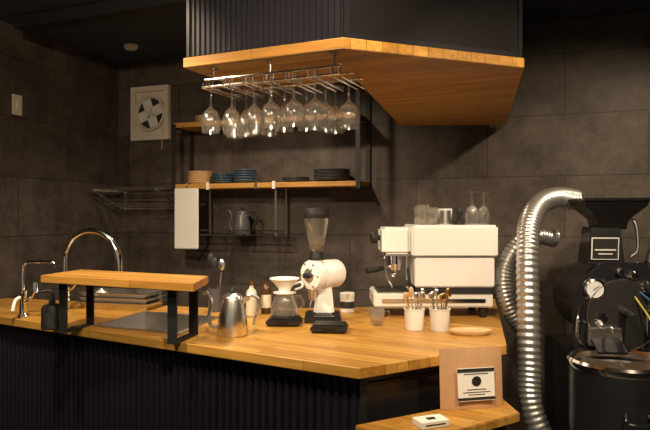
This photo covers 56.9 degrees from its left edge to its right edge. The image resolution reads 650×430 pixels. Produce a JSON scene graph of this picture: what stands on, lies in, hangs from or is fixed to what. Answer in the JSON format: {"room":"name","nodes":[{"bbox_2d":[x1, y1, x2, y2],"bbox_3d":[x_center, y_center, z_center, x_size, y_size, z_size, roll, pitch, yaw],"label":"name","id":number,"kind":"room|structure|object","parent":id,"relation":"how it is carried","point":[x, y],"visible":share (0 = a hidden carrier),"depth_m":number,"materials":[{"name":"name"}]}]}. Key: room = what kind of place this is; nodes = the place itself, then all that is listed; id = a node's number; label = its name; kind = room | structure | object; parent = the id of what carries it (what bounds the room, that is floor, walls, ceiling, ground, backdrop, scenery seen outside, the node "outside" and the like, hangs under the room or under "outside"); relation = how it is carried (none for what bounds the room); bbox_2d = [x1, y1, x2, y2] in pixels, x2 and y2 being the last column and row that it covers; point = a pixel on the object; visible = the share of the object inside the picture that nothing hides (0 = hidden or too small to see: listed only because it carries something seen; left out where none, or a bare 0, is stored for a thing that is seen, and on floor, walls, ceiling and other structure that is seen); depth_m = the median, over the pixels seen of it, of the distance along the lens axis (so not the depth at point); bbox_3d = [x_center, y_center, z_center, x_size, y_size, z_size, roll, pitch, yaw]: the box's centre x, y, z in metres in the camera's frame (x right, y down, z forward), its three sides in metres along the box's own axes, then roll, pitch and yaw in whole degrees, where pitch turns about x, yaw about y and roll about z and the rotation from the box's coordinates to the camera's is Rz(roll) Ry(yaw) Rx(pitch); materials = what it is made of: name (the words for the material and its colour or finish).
{"room":"cafe","nodes":[
{"label":"cafe","id":0,"kind":"room"},
{"bbox_2d":[0,20,117,300],"bbox_3d":[-2.526,0.138,1.945,0.101,2.625,5.800,0,0,17],"label":"wall","id":1,"kind":"structure","parent":0,"point":[63,145],"depth_m":4.04,"materials":[{"name":"tile"}]},
{"bbox_2d":[12,94,21,115],"bbox_3d":[-1.910,-0.684,3.726,0.017,0.125,0.075,0,0,17],"label":"light switch","id":2,"kind":"object","parent":1,"relation":"attached to","point":[16,99],"visible":1,"depth_m":3.72,"materials":[{"name":"beige plastic"}]},
{"bbox_2d":[14,0,185,32],"bbox_3d":[-1.201,-1.140,3.346,1.337,0.070,0.100,0,0,22],"label":"trim","id":3,"kind":"structure","parent":1,"relation":"attached to","point":[108,10],"depth_m":3.35,"materials":[{"name":"black"}]},
{"bbox_2d":[0,0,649,64],"bbox_3d":[0.300,-1.230,1.800,8.000,0.100,8.000,0,0,0],"label":"ceiling","id":4,"kind":"structure","parent":0,"point":[158,36],"depth_m":3.72,"materials":[{"name":"black paint"}]},
{"bbox_2d":[123,43,137,50],"bbox_3d":[-1.350,-1.164,4.170,0.100,0.030,0.100,0,0,0],"label":"smoke detector","id":5,"kind":"object","parent":4,"relation":"attached to","point":[128,46],"visible":1,"depth_m":4.14,"materials":[{"name":"white plastic"}]},
{"bbox_2d":[183,0,523,125],"bbox_3d":[0.406,-0.860,2.908,1.163,0.620,1.984,0,0,24],"label":"canopy","id":6,"kind":"object","parent":4,"relation":"hanging from","point":[425,62],"visible":0.89,"depth_m":2.18,"materials":[{"name":"brown wood"}]},
{"bbox_2d":[202,52,364,100],"bbox_3d":[-0.154,-0.508,2.229,0.607,0.082,0.455,0,0,0],"label":"glass rack","id":7,"kind":"object","parent":6,"relation":"hanging from","point":[270,62],"depth_m":2.18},
{"bbox_2d":[118,11,649,429],"bbox_3d":[0.707,0.138,3.930,5.100,2.625,0.100,0,0,20],"label":"wall","id":8,"kind":"structure","parent":0,"point":[579,117],"depth_m":3.98,"materials":[{"name":"tile"}]},
{"bbox_2d":[92,187,174,210],"bbox_3d":[-1.357,-0.113,4.410,0.590,0.166,0.368,0,0,20],"label":"rack","id":9,"kind":"object","parent":8,"relation":"attached to","point":[124,190],"visible":0.77,"depth_m":4.38,"materials":[{"name":"metal"}]},
{"bbox_2d":[131,84,170,140],"bbox_3d":[-1.332,-0.738,4.571,0.340,0.485,0.048,0,0,19],"label":"ventilation fan","id":10,"kind":"object","parent":8,"relation":"attached to","point":[150,105],"visible":1,"depth_m":4.57,"materials":[{"name":"white plastic"}]},
{"bbox_2d":[171,90,369,189],"bbox_3d":[-0.391,-0.480,4.128,1.386,0.620,0.250,0,0,20],"label":"wall shelf","id":11,"kind":"object","parent":8,"relation":"attached to","point":[337,118],"visible":0.84,"depth_m":4.01,"materials":[{"name":"brown wood"}]},
{"bbox_2d":[187,171,212,183],"bbox_3d":[-0.898,-0.265,4.312,0.180,0.092,0.180,0,0,20],"label":"plate stack","id":12,"kind":"object","parent":11,"relation":"on","point":[194,177],"visible":0.94,"depth_m":4.24,"materials":[{"name":"beige ceramic"}]},
{"bbox_2d":[195,115,214,121],"bbox_3d":[-0.861,-0.679,4.298,0.140,0.052,0.140,0,0,19],"label":"plate stack","id":13,"kind":"object","parent":11,"relation":"in","point":[199,118],"visible":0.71,"depth_m":4.24,"materials":[{"name":"beige ceramic"}]},
{"bbox_2d":[211,173,233,182],"bbox_3d":[-0.726,-0.255,4.251,0.156,0.074,0.156,0,0,19],"label":"plates","id":14,"kind":"object","parent":11,"relation":"on","point":[216,177],"visible":0.91,"depth_m":4.19,"materials":[{"name":"blue ceramic"}]},
{"bbox_2d":[234,169,256,182],"bbox_3d":[-0.556,-0.267,4.191,0.160,0.097,0.160,0,0,19],"label":"plate stack","id":15,"kind":"object","parent":11,"relation":"on","point":[241,175],"visible":0.94,"depth_m":4.13,"materials":[{"name":"blue ceramic"}]},
{"bbox_2d":[199,181,293,236],"bbox_3d":[-0.630,-0.038,4.185,0.810,0.373,0.217,0,0,19],"label":"wire rack","id":16,"kind":"object","parent":11,"relation":"hanging from","point":[255,182],"visible":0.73,"depth_m":4.13,"materials":[{"name":"metal"}]},
{"bbox_2d":[175,183,198,248],"bbox_3d":[-0.959,0.004,4.171,0.190,0.462,0.028,0,0,19],"label":"cutting board","id":17,"kind":"object","parent":16,"relation":"hanging from","point":[186,199],"visible":1,"depth_m":4.16,"materials":[{"name":"white plastic"}]},
{"bbox_2d":[226,208,256,233],"bbox_3d":[-0.582,0.041,4.182,0.210,0.186,0.122,0,0,-8],"label":"gooseneck kettle","id":18,"kind":"object","parent":16,"relation":"on","point":[241,222],"visible":0.97,"depth_m":4.14,"materials":[{"name":"grey metal"}]},
{"bbox_2d":[282,176,309,181],"bbox_3d":[-0.199,-0.237,4.069,0.190,0.038,0.190,0,0,19],"label":"plate stack","id":19,"kind":"object","parent":11,"relation":"on","point":[288,178],"visible":0.97,"depth_m":4.00,"materials":[{"name":"grey ceramic"}]},
{"bbox_2d":[310,108,339,114],"bbox_3d":[-0.001,-0.675,3.999,0.200,0.042,0.200,0,0,20],"label":"plate stack","id":20,"kind":"object","parent":11,"relation":"in","point":[316,111],"visible":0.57,"depth_m":3.92,"materials":[{"name":"grey ceramic"}]},
{"bbox_2d":[313,168,349,180],"bbox_3d":[0.044,-0.260,3.978,0.244,0.083,0.244,0,0,20],"label":"plate stack","id":21,"kind":"object","parent":11,"relation":"on","point":[322,174],"visible":0.97,"depth_m":3.88,"materials":[{"name":"grey ceramic"}]},
{"bbox_3d":[0.300,1.500,1.800,8.000,0.100,8.000,0,0,0],"label":"floor","id":22,"kind":"structure","parent":0,"visible":0},
{"bbox_2d":[0,298,506,429],"bbox_3d":[-0.525,0.975,2.795,3.090,0.950,1.670,0,0,0],"label":"countertop","id":23,"kind":"structure","parent":22,"relation":"on","point":[91,377],"depth_m":2.43,"materials":[{"name":"brown wood"}]},
{"bbox_2d":[11,260,55,317],"bbox_3d":[-1.400,0.359,2.899,0.194,0.279,0.092,0,0,0],"label":"water tap","id":24,"kind":"object","parent":23,"relation":"on","point":[22,297],"visible":1,"depth_m":2.91,"materials":[{"name":"silver metal"}]},
{"bbox_2d":[41,289,58,329],"bbox_3d":[-1.200,0.413,2.640,0.093,0.172,0.092,0,0,0],"label":"soap dispenser","id":25,"kind":"object","parent":23,"relation":"on","point":[49,312],"visible":0.91,"depth_m":2.60,"materials":[{"name":"black plastic"}]},
{"bbox_2d":[62,228,123,310],"bbox_3d":[-1.214,0.282,3.103,0.362,0.433,0.070,0,0,13],"label":"kitchen faucet","id":26,"kind":"object","parent":23,"relation":"on","point":[119,265],"visible":0.82,"depth_m":3.10,"materials":[{"name":"silver metal"}]},
{"bbox_2d":[77,288,166,309],"bbox_3d":[-1.100,0.456,3.260,0.432,0.086,0.212,0,0,14],"label":"trays","id":27,"kind":"object","parent":23,"relation":"on","point":[104,298],"visible":0.86,"depth_m":3.19,"materials":[{"name":"metal"}]},
{"bbox_2d":[41,270,208,344],"bbox_3d":[-0.813,0.377,2.510,0.830,0.245,0.272,0,0,23],"label":"shelf","id":28,"kind":"object","parent":23,"relation":"on","point":[173,283],"visible":1,"depth_m":2.48,"materials":[{"name":"brown wood"}]},
{"bbox_2d":[93,311,218,333],"bbox_3d":[-0.775,0.573,2.810,0.547,0.154,0.430,0,0,23],"label":"sink","id":29,"kind":"object","parent":23,"relation":"in","point":[150,321],"visible":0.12,"depth_m":2.99,"materials":[{"name":"metal"}]},
{"bbox_2d":[207,253,224,311],"bbox_3d":[-0.571,0.349,3.121,0.081,0.300,0.081,0,0,20],"label":"utensil holder","id":30,"kind":"object","parent":23,"relation":"on","point":[216,293],"visible":0.98,"depth_m":3.09,"materials":[{"name":"grey ceramic"}]},
{"bbox_2d":[202,287,260,337],"bbox_3d":[-0.389,0.400,2.502,0.224,0.198,0.129,0,0,32],"label":"kettle","id":31,"kind":"object","parent":23,"relation":"on","point":[232,319],"visible":1,"depth_m":2.46,"materials":[{"name":"metal"}]},
{"bbox_2d":[246,281,256,315],"bbox_3d":[-0.365,0.414,2.980,0.054,0.170,0.054,0,0,0],"label":"sauce bottle","id":32,"kind":"object","parent":23,"relation":"on","point":[251,305],"visible":0.94,"depth_m":2.96,"materials":[{"name":"beige plastic"}]},
{"bbox_2d":[261,275,270,313],"bbox_3d":[-0.300,0.404,3.060,0.052,0.190,0.052,0,0,0],"label":"syrup bottle","id":33,"kind":"object","parent":23,"relation":"on","point":[266,288],"visible":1,"depth_m":3.04,"materials":[{"name":"brown glass"}]},
{"bbox_2d":[265,315,302,326],"bbox_3d":[-0.185,0.482,2.734,0.155,0.034,0.126,0,0,4],"label":"scale","id":34,"kind":"object","parent":23,"relation":"on","point":[296,320],"visible":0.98,"depth_m":2.68,"materials":[{"name":"black paint"}]},
{"bbox_2d":[270,276,303,316],"bbox_3d":[-0.181,0.376,2.741,0.138,0.177,0.148,0,0,-44],"label":"coffee dripper","id":35,"kind":"object","parent":34,"relation":"on","point":[284,284],"visible":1,"depth_m":2.72,"materials":[{"name":"white ceramic"}]},
{"bbox_2d":[300,208,348,322],"bbox_3d":[-0.002,0.233,2.860,0.233,0.532,0.230,0,0,0],"label":"coffee grinder","id":36,"kind":"object","parent":23,"relation":"on","point":[318,275],"visible":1,"depth_m":2.80,"materials":[{"name":"white metal"}]},
{"bbox_2d":[310,321,348,333],"bbox_3d":[0.020,0.482,2.579,0.155,0.034,0.127,0,0,6],"label":"scale","id":37,"kind":"object","parent":23,"relation":"on","point":[341,327],"visible":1,"depth_m":2.53,"materials":[{"name":"black paint"}]},
{"bbox_2d":[340,292,354,312],"bbox_3d":[0.115,0.450,3.100,0.077,0.098,0.077,0,0,0],"label":"tea canister","id":38,"kind":"object","parent":23,"relation":"on","point":[347,303],"visible":1,"depth_m":3.07,"materials":[{"name":"white plastic"}]},
{"bbox_2d":[403,287,425,330],"bbox_3d":[0.390,0.408,2.620,0.094,0.182,0.093,0,0,28],"label":"pot","id":39,"kind":"object","parent":23,"relation":"on","point":[414,316],"visible":1,"depth_m":2.59,"materials":[{"name":"white ceramic"}]},
{"bbox_2d":[366,224,497,316],"bbox_3d":[0.516,0.274,3.050,0.633,0.450,0.340,0,0,0],"label":"espresso machine","id":40,"kind":"object","parent":23,"relation":"on","point":[459,258],"visible":1,"depth_m":2.89,"materials":[{"name":"white metal"}]},
{"bbox_2d":[439,210,450,224],"bbox_3d":[0.595,0.013,2.970,0.060,0.070,0.060,0,0,0],"label":"milk pitcher","id":41,"kind":"object","parent":40,"relation":"on","point":[445,215],"visible":1,"depth_m":2.95,"materials":[{"name":"metal"}]},
{"bbox_2d":[438,209,451,219],"bbox_3d":[0.615,0.007,3.070,0.072,0.080,0.072,0,0,0],"label":"coffee cup","id":42,"kind":"object","parent":40,"relation":"on","point":[438,209],"visible":0.3,"depth_m":3.05,"materials":[{"name":"white ceramic"}]},
{"bbox_2d":[453,208,464,224],"bbox_3d":[0.660,0.006,2.950,0.056,0.083,0.056,0,0,0],"label":"tamper","id":43,"kind":"object","parent":40,"relation":"on","point":[459,211],"visible":1,"depth_m":2.93,"materials":[{"name":"black metal"}]},
{"bbox_2d":[428,287,450,331],"bbox_3d":[0.497,0.406,2.600,0.094,0.186,0.093,0,0,28],"label":"pot","id":44,"kind":"object","parent":23,"relation":"on","point":[439,316],"visible":1,"depth_m":2.57,"materials":[{"name":"white ceramic"}]},
{"bbox_2d":[449,327,491,335],"bbox_3d":[0.610,0.490,2.520,0.180,0.018,0.112,0,0,0],"label":"wooden tray","id":45,"kind":"object","parent":23,"relation":"on","point":[463,331],"visible":1,"depth_m":2.53,"materials":[{"name":"brown wood"}]},
{"bbox_2d":[356,399,519,429],"bbox_3d":[0.418,1.058,1.956,0.622,0.785,0.207,0,0,-28],"label":"ledge","id":46,"kind":"object","parent":22,"relation":"on","point":[496,418],"visible":0.67,"depth_m":1.96,"materials":[{"name":"brown wood"}]},
{"bbox_2d":[412,414,449,429],"bbox_3d":[0.335,0.654,1.900,0.100,0.021,0.063,0,0,-20],"label":"box","id":47,"kind":"object","parent":46,"relation":"on","point":[435,420],"visible":1,"depth_m":1.88,"materials":[{"name":"white cardboard"}]},
{"bbox_2d":[439,346,502,409],"bbox_3d":[0.509,0.562,2.072,0.232,0.203,0.053,0,0,-12],"label":"coffee bag","id":48,"kind":"object","parent":46,"relation":"on","point":[470,378],"visible":1,"depth_m":2.06,"materials":[{"name":"paper"}]},
{"bbox_2d":[544,198,649,429],"bbox_3d":[1.269,0.687,2.642,0.543,1.526,1.036,0,0,6],"label":"coffee roaster","id":49,"kind":"object","parent":22,"relation":"on","point":[597,375],"visible":1,"depth_m":2.58,"materials":[{"name":"black paint"}]},
{"bbox_2d":[494,227,559,332],"bbox_3d":[1.014,0.339,2.983,0.352,0.559,0.148,0,0,-15],"label":"duct","id":50,"kind":"object","parent":49,"relation":"attached to","point":[506,264],"visible":0.58,"depth_m":2.94,"materials":[{"name":"metal"}]},
{"bbox_2d":[516,187,581,429],"bbox_3d":[1.036,0.561,2.791,0.257,1.397,0.547,0,0,29],"label":"duct","id":51,"kind":"object","parent":49,"relation":"attached to","point":[533,213],"visible":1,"depth_m":2.67,"materials":[{"name":"metal"}]}
]}

